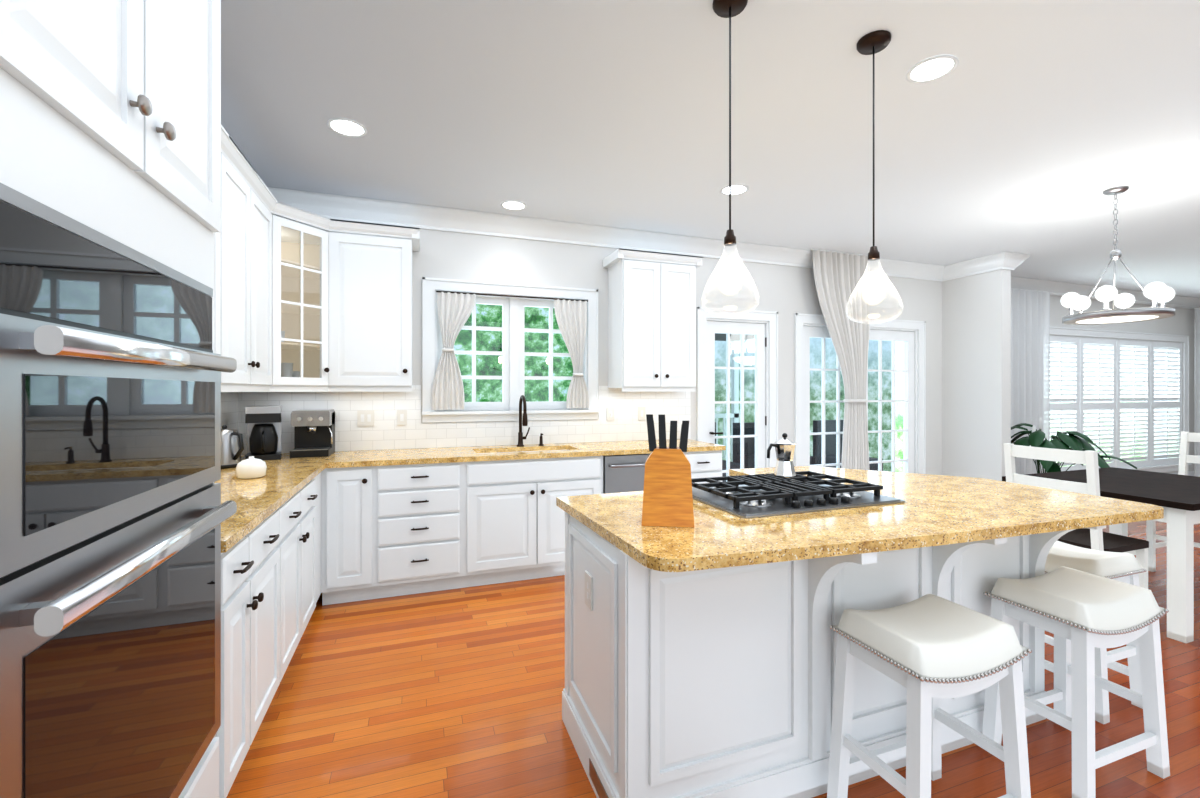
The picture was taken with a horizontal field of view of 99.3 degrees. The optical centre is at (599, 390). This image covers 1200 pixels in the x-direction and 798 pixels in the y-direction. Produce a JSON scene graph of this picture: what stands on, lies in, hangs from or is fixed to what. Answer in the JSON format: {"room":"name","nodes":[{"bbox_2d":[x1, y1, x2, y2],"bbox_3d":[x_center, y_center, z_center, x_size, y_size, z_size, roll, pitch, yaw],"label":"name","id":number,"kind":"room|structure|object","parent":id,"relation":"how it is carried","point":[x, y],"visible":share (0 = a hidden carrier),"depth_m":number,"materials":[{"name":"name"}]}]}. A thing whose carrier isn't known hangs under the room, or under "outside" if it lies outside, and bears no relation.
{"room":"kitchen","nodes":[
{"label":"kitchen","id":0,"kind":"room"},
{"bbox_2d":[281,331,299,376],"bbox_3d":[-2.195,-0.510,3.401,0.315,0.931,0.288,0,0,-20],"label":"glassware","id":1,"kind":"object","parent":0,"point":[286,368],"depth_m":3.43,"materials":[{"name":"clear glass"}]},
{"bbox_2d":[221,0,1199,297],"bbox_3d":[5.191,-1.435,2.447,14.095,0.050,7.820,0,0,-20],"label":"ceiling","id":2,"kind":"structure","parent":0,"point":[610,113],"depth_m":2.66,"materials":[{"name":"paint"}]},
{"bbox_2d":[327,118,366,136],"bbox_3d":[-1.349,-1.405,2.724,0.194,0.007,0.194,0,0,-20],"label":"recessed light","id":3,"kind":"object","parent":2,"relation":"in","point":[343,126],"visible":1,"depth_m":2.72,"materials":[{"name":"white"}]},
{"bbox_2d":[501,200,526,209],"bbox_3d":[-0.654,-1.405,3.866,0.194,0.007,0.194,0,0,-20],"label":"recessed light","id":4,"kind":"object","parent":2,"relation":"in","point":[510,205],"visible":1,"depth_m":3.86,"materials":[{"name":"white plastic"}]},
{"bbox_2d":[701,0,759,315],"bbox_3d":[0.470,-0.841,1.843,0.206,1.136,0.206,0,0,-20],"label":"pendant light","id":5,"kind":"object","parent":2,"relation":"hanging from","point":[722,8],"visible":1,"depth_m":1.84,"materials":[{"name":"clear glass"}]},
{"bbox_2d":[720,184,748,195],"bbox_3d":[0.940,-1.405,3.567,0.194,0.007,0.194,0,0,-20],"label":"recessed light","id":6,"kind":"object","parent":2,"relation":"in","point":[736,189],"visible":0.95,"depth_m":3.56,"materials":[{"name":"white"}]},
{"bbox_2d":[809,248,869,469],"bbox_3d":[2.455,-0.039,5.179,0.800,2.738,0.090,0,0,-20],"label":"door curtain","id":7,"kind":"object","parent":2,"relation":"hanging from","point":[837,274],"visible":0.84,"depth_m":5.20,"materials":[{"name":"white fabric"}]},
{"bbox_2d":[845,30,902,323],"bbox_3d":[1.101,-0.841,2.053,0.206,1.136,0.206,0,0,-20],"label":"pendant light","id":8,"kind":"object","parent":2,"relation":"hanging from","point":[874,42],"visible":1,"depth_m":2.04,"materials":[{"name":"glass"}]},
{"bbox_2d":[906,55,958,82],"bbox_3d":[1.452,-1.405,2.231,0.194,0.007,0.194,0,0,-20],"label":"recessed light","id":9,"kind":"object","parent":2,"relation":"in","point":[934,68],"visible":1,"depth_m":2.23,"materials":[{"name":"white"}]},
{"bbox_2d":[1062,186,1174,324],"bbox_3d":[3.607,-0.954,3.568,0.585,0.911,0.582,0,0,-20],"label":"chandelier","id":10,"kind":"object","parent":2,"relation":"hanging from","point":[1124,315],"visible":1,"depth_m":3.54,"materials":[{"name":"brushed nickel"},{"name":"frosted white glass"}]},
{"bbox_2d":[226,521,1199,797],"bbox_3d":[5.191,1.385,2.447,14.095,0.050,7.820,0,0,-20],"label":"floor","id":11,"kind":"structure","parent":0,"point":[451,693],"depth_m":2.13,"materials":[{"name":"brown wood"}]},
{"bbox_2d":[0,0,236,797],"bbox_3d":[-1.228,0.022,0.986,0.700,2.675,1.015,0,0,-20],"label":"tall cabinet","id":12,"kind":"object","parent":11,"relation":"on","point":[112,513],"visible":1,"depth_m":0.95,"materials":[{"name":"white wood"}]},
{"bbox_2d":[214,439,725,797],"bbox_3d":[-0.454,0.902,3.022,3.533,0.915,2.391,0,0,-20],"label":"base cabinet","id":13,"kind":"object","parent":11,"relation":"on","point":[342,526],"visible":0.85,"depth_m":3.29,"materials":[{"name":"white"}]},
{"bbox_2d":[221,425,243,468],"bbox_3d":[-2.178,0.321,2.984,0.206,0.246,0.180,0,0,-20],"label":"kettle","id":14,"kind":"object","parent":13,"relation":"on","point":[232,445],"visible":0.72,"depth_m":2.94,"materials":[{"name":"silver metal"}]},
{"bbox_2d":[236,456,266,478],"bbox_3d":[-1.790,0.389,2.619,0.132,0.110,0.130,0,0,-20],"label":"ceramic jar","id":15,"kind":"object","parent":13,"relation":"on","point":[251,468],"visible":1,"depth_m":2.58,"materials":[{"name":"white ceramic"}]},
{"bbox_2d":[245,405,281,459],"bbox_3d":[-2.205,0.272,3.347,0.192,0.345,0.293,0,0,-31],"label":"coffee maker","id":16,"kind":"object","parent":13,"relation":"on","point":[263,422],"visible":1,"depth_m":3.28,"materials":[{"name":"black plastic"}]},
{"bbox_2d":[290,409,334,457],"bbox_3d":[-1.980,0.289,3.527,0.249,0.310,0.362,0,0,-20],"label":"espresso machine","id":17,"kind":"object","parent":13,"relation":"on","point":[314,430],"visible":1,"depth_m":3.50,"materials":[{"name":"silver plastic"}]},
{"bbox_2d":[517,395,529,445],"bbox_3d":[-0.591,0.238,4.036,0.104,0.412,0.232,0,0,-20],"label":"faucet","id":18,"kind":"object","parent":13,"relation":"on","point":[523,421],"visible":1,"depth_m":4.09,"materials":[{"name":"black metal"}]},
{"bbox_2d":[539,433,542,445],"bbox_3d":[-0.476,0.394,4.154,0.044,0.099,0.072,0,0,-20],"label":"soap dispenser","id":19,"kind":"object","parent":13,"relation":"on","point":[541,434],"visible":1,"depth_m":4.16,"materials":[{"name":"black metal"}]},
{"bbox_2d":[556,466,1163,797],"bbox_3d":[0.936,0.902,2.233,2.170,0.915,1.388,0,0,-20],"label":"kitchen island","id":20,"kind":"object","parent":11,"relation":"on","point":[700,659],"visible":0.83,"depth_m":1.68,"materials":[{"name":"white wood"}]},
{"bbox_2d":[641,414,693,526],"bbox_3d":[0.233,0.264,1.753,0.172,0.361,0.168,0,0,7],"label":"knife block","id":21,"kind":"object","parent":20,"relation":"on","point":[667,493],"visible":1,"depth_m":1.71,"materials":[{"name":"brown wood"}]},
{"bbox_2d":[691,471,904,517],"bbox_3d":[0.773,0.418,2.153,0.770,0.052,0.530,0,0,-20],"label":"cooktop","id":22,"kind":"object","parent":20,"relation":"in","point":[756,495],"visible":0.98,"depth_m":2.04,"materials":[{"name":"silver metal"}]},
{"bbox_2d":[767,433,795,476],"bbox_3d":[0.837,0.292,2.341,0.136,0.197,0.089,0,0,-42],"label":"moka pot","id":23,"kind":"object","parent":22,"relation":"on","point":[784,447],"visible":1,"depth_m":2.33,"materials":[{"name":"silver metal"}]},
{"bbox_2d":[827,594,1031,797],"bbox_3d":[1.020,1.034,1.599,0.472,0.651,0.332,0,0,-20],"label":"stool","id":24,"kind":"object","parent":11,"relation":"on","point":[935,647],"visible":1,"depth_m":1.53,"materials":[{"name":"white"}]},
{"bbox_2d":[1011,417,1136,472],"bbox_3d":[4.941,0.825,5.403,1.097,1.070,1.032,0,0,12],"label":"plant","id":25,"kind":"object","parent":11,"relation":"on","point":[1071,441],"visible":0.56,"depth_m":5.24,"materials":[{"name":"green plant"}]},
{"bbox_2d":[982,566,1169,797],"bbox_3d":[1.738,1.034,1.877,0.472,0.651,0.332,0,0,-20],"label":"stool","id":26,"kind":"object","parent":11,"relation":"on","point":[1084,611],"visible":1,"depth_m":1.79,"materials":[{"name":"white"}]},
{"bbox_2d":[1003,443,1148,588],"bbox_3d":[2.782,0.840,2.996,0.529,1.040,0.450,0,0,-20],"label":"dining chair","id":27,"kind":"object","parent":11,"relation":"on","point":[1093,539],"visible":0.41,"depth_m":2.87,"materials":[{"name":"white wood"}]},
{"bbox_2d":[1045,541,1145,723],"bbox_3d":[2.129,1.034,2.358,0.332,0.651,0.472,0,0,-20],"label":"stool","id":28,"kind":"object","parent":11,"relation":"on","point":[1123,567],"visible":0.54,"depth_m":2.19,"materials":[{"name":"white"}]},
{"bbox_2d":[1002,467,1199,642],"bbox_3d":[3.582,0.980,3.357,1.290,0.760,0.940,0,0,-20],"label":"dining table","id":29,"kind":"object","parent":11,"relation":"on","point":[1179,495],"visible":0.61,"depth_m":2.81,"materials":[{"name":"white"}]},
{"bbox_2d":[1146,431,1199,571],"bbox_3d":[4.447,0.840,3.742,0.529,1.040,0.450,0,0,-20],"label":"dining chair","id":30,"kind":"object","parent":11,"relation":"on","point":[1185,437],"visible":0.41,"depth_m":3.93,"materials":[{"name":"white wood"}]},
{"bbox_2d":[359,229,1193,480],"bbox_3d":[5.191,-0.025,2.447,14.095,2.770,7.820,0,0,-20],"label":"wall","id":31,"kind":"structure","parent":0,"point":[968,318],"depth_m":5.29,"materials":[{"name":"white paint"}]},
{"bbox_2d":[221,385,690,454],"bbox_3d":[-0.436,0.200,3.031,3.574,0.489,2.388,0,0,-20],"label":"tile backsplash","id":32,"kind":"structure","parent":31,"relation":"attached to","point":[385,434],"depth_m":3.96,"materials":[{"name":"white tile"}]},
{"bbox_2d":[357,410,373,425],"bbox_3d":[-1.752,0.202,3.813,0.109,0.114,0.015,0,0,-20],"label":"outlet","id":33,"kind":"object","parent":32,"relation":"attached to","point":[365,417],"depth_m":3.81,"materials":[{"name":"white plastic"}]},
{"bbox_2d":[397,410,406,424],"bbox_3d":[-1.513,0.202,3.899,0.064,0.108,0.015,0,0,-20],"label":"outlet","id":34,"kind":"object","parent":32,"relation":"attached to","point":[401,414],"depth_m":3.90,"materials":[{"name":"white plastic"}]},
{"bbox_2d":[607,407,613,420],"bbox_3d":[0.089,0.202,4.474,0.056,0.114,0.015,0,0,-20],"label":"outlet","id":35,"kind":"object","parent":32,"relation":"attached to","point":[610,411],"depth_m":4.47,"materials":[{"name":"white plastic"}]},
{"bbox_2d":[638,407,645,419],"bbox_3d":[0.374,0.202,4.576,0.069,0.109,0.015,0,0,-20],"label":"outlet","id":36,"kind":"object","parent":32,"relation":"attached to","point":[641,410],"depth_m":4.57,"materials":[{"name":"white plastic"}]},
{"bbox_2d":[214,125,703,391],"bbox_3d":[-0.485,-0.573,3.038,3.485,1.155,2.339,0,0,-20],"label":"upper cabinet","id":37,"kind":"object","parent":31,"relation":"attached to","point":[339,291],"visible":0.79,"depth_m":3.50,"materials":[{"name":"white wood"}]},
{"bbox_2d":[422,277,599,422],"bbox_3d":[-0.720,-0.318,4.257,1.450,1.125,0.210,0,0,-20],"label":"kitchen window","id":38,"kind":"structure","parent":31,"relation":"in","point":[513,329],"depth_m":4.23,"materials":[{"name":"white wood"}]},
{"bbox_2d":[432,291,588,409],"bbox_3d":[-0.697,-0.315,4.159,1.285,0.926,0.040,0,0,-20],"label":"window curtain","id":39,"kind":"object","parent":38,"relation":"hanging from","point":[454,308],"visible":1,"depth_m":4.02,"materials":[{"name":"white fabric"}]},
{"bbox_2d":[268,187,1199,308],"bbox_3d":[5.191,-1.335,2.447,13.773,0.149,7.498,0,0,-20],"label":"crown molding","id":40,"kind":"structure","parent":31,"relation":"attached to","point":[330,206],"depth_m":4.48,"materials":[{"name":"white wood"}]},
{"bbox_2d":[696,307,777,481],"bbox_3d":[1.311,0.287,4.991,0.910,2.145,0.200,0,0,-20],"label":"french door","id":41,"kind":"structure","parent":31,"relation":"in","point":[707,325],"depth_m":4.96,"materials":[{"name":"white wood"}]},
{"bbox_2d":[794,313,925,473],"bbox_3d":[2.792,0.287,5.529,1.800,2.145,0.188,0,0,-20],"label":"french door","id":42,"kind":"structure","parent":31,"relation":"in","point":[806,326],"depth_m":5.59,"materials":[{"name":"white wood"}]},
{"bbox_2d":[1050,327,1191,472],"bbox_3d":[7.287,0.180,7.182,3.570,2.040,0.087,0,0,-20],"label":"window shutters","id":43,"kind":"object","parent":31,"relation":"attached to","point":[1157,414],"visible":0.78,"depth_m":7.26,"materials":[{"name":"white wood"}]},
{"bbox_2d":[1169,471,1193,475],"bbox_3d":[6.195,1.295,6.390,9.219,0.130,0.754,0,0,-20],"label":"baseboard","id":44,"kind":"structure","parent":31,"relation":"attached to","point":[1189,473],"depth_m":7.79,"materials":[{"name":"white wood"}]},
{"bbox_2d":[1011,288,1101,442],"bbox_3d":[5.829,-0.313,6.532,1.794,1.879,0.076,0,0,-20],"label":"curtain","id":45,"kind":"object","parent":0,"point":[1030,356],"depth_m":6.35,"materials":[{"name":"white fabric"}]},
{"bbox_2d":[1165,304,1199,432],"bbox_3d":[8.511,-0.316,7.495,0.895,1.871,0.076,0,0,-20],"label":"curtain","id":46,"kind":"object","parent":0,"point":[1196,309],"depth_m":7.68,"materials":[{"name":"white fabric"}]},
{"label":"outside","id":47,"kind":"structure","parent":0,"visible":0},
{"bbox_2d":[454,304,572,401],"bbox_3d":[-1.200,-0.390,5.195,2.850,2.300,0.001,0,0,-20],"label":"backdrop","id":48,"kind":"structure","parent":47,"point":[487,390],"depth_m":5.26,"materials":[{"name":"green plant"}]},
{"bbox_2d":[715,337,890,471],"bbox_3d":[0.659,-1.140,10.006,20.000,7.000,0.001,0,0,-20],"label":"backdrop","id":49,"kind":"structure","parent":47,"point":[815,343],"depth_m":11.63,"materials":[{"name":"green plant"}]},
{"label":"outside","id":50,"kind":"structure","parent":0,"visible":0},
{"bbox_2d":[895,341,1144,471],"bbox_3d":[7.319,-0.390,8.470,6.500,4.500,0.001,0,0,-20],"label":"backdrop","id":51,"kind":"structure","parent":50,"point":[898,344],"depth_m":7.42,"materials":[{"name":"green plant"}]},
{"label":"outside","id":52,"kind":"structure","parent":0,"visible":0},
{"bbox_2d":[715,333,882,481],"bbox_3d":[1.681,0.090,7.381,3.450,2.660,4.030,0,0,-20],"label":"porch","id":53,"kind":"object","parent":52,"point":[830,425],"visible":0.16,"depth_m":7.32,"materials":[{"name":"grey"}]}
]}

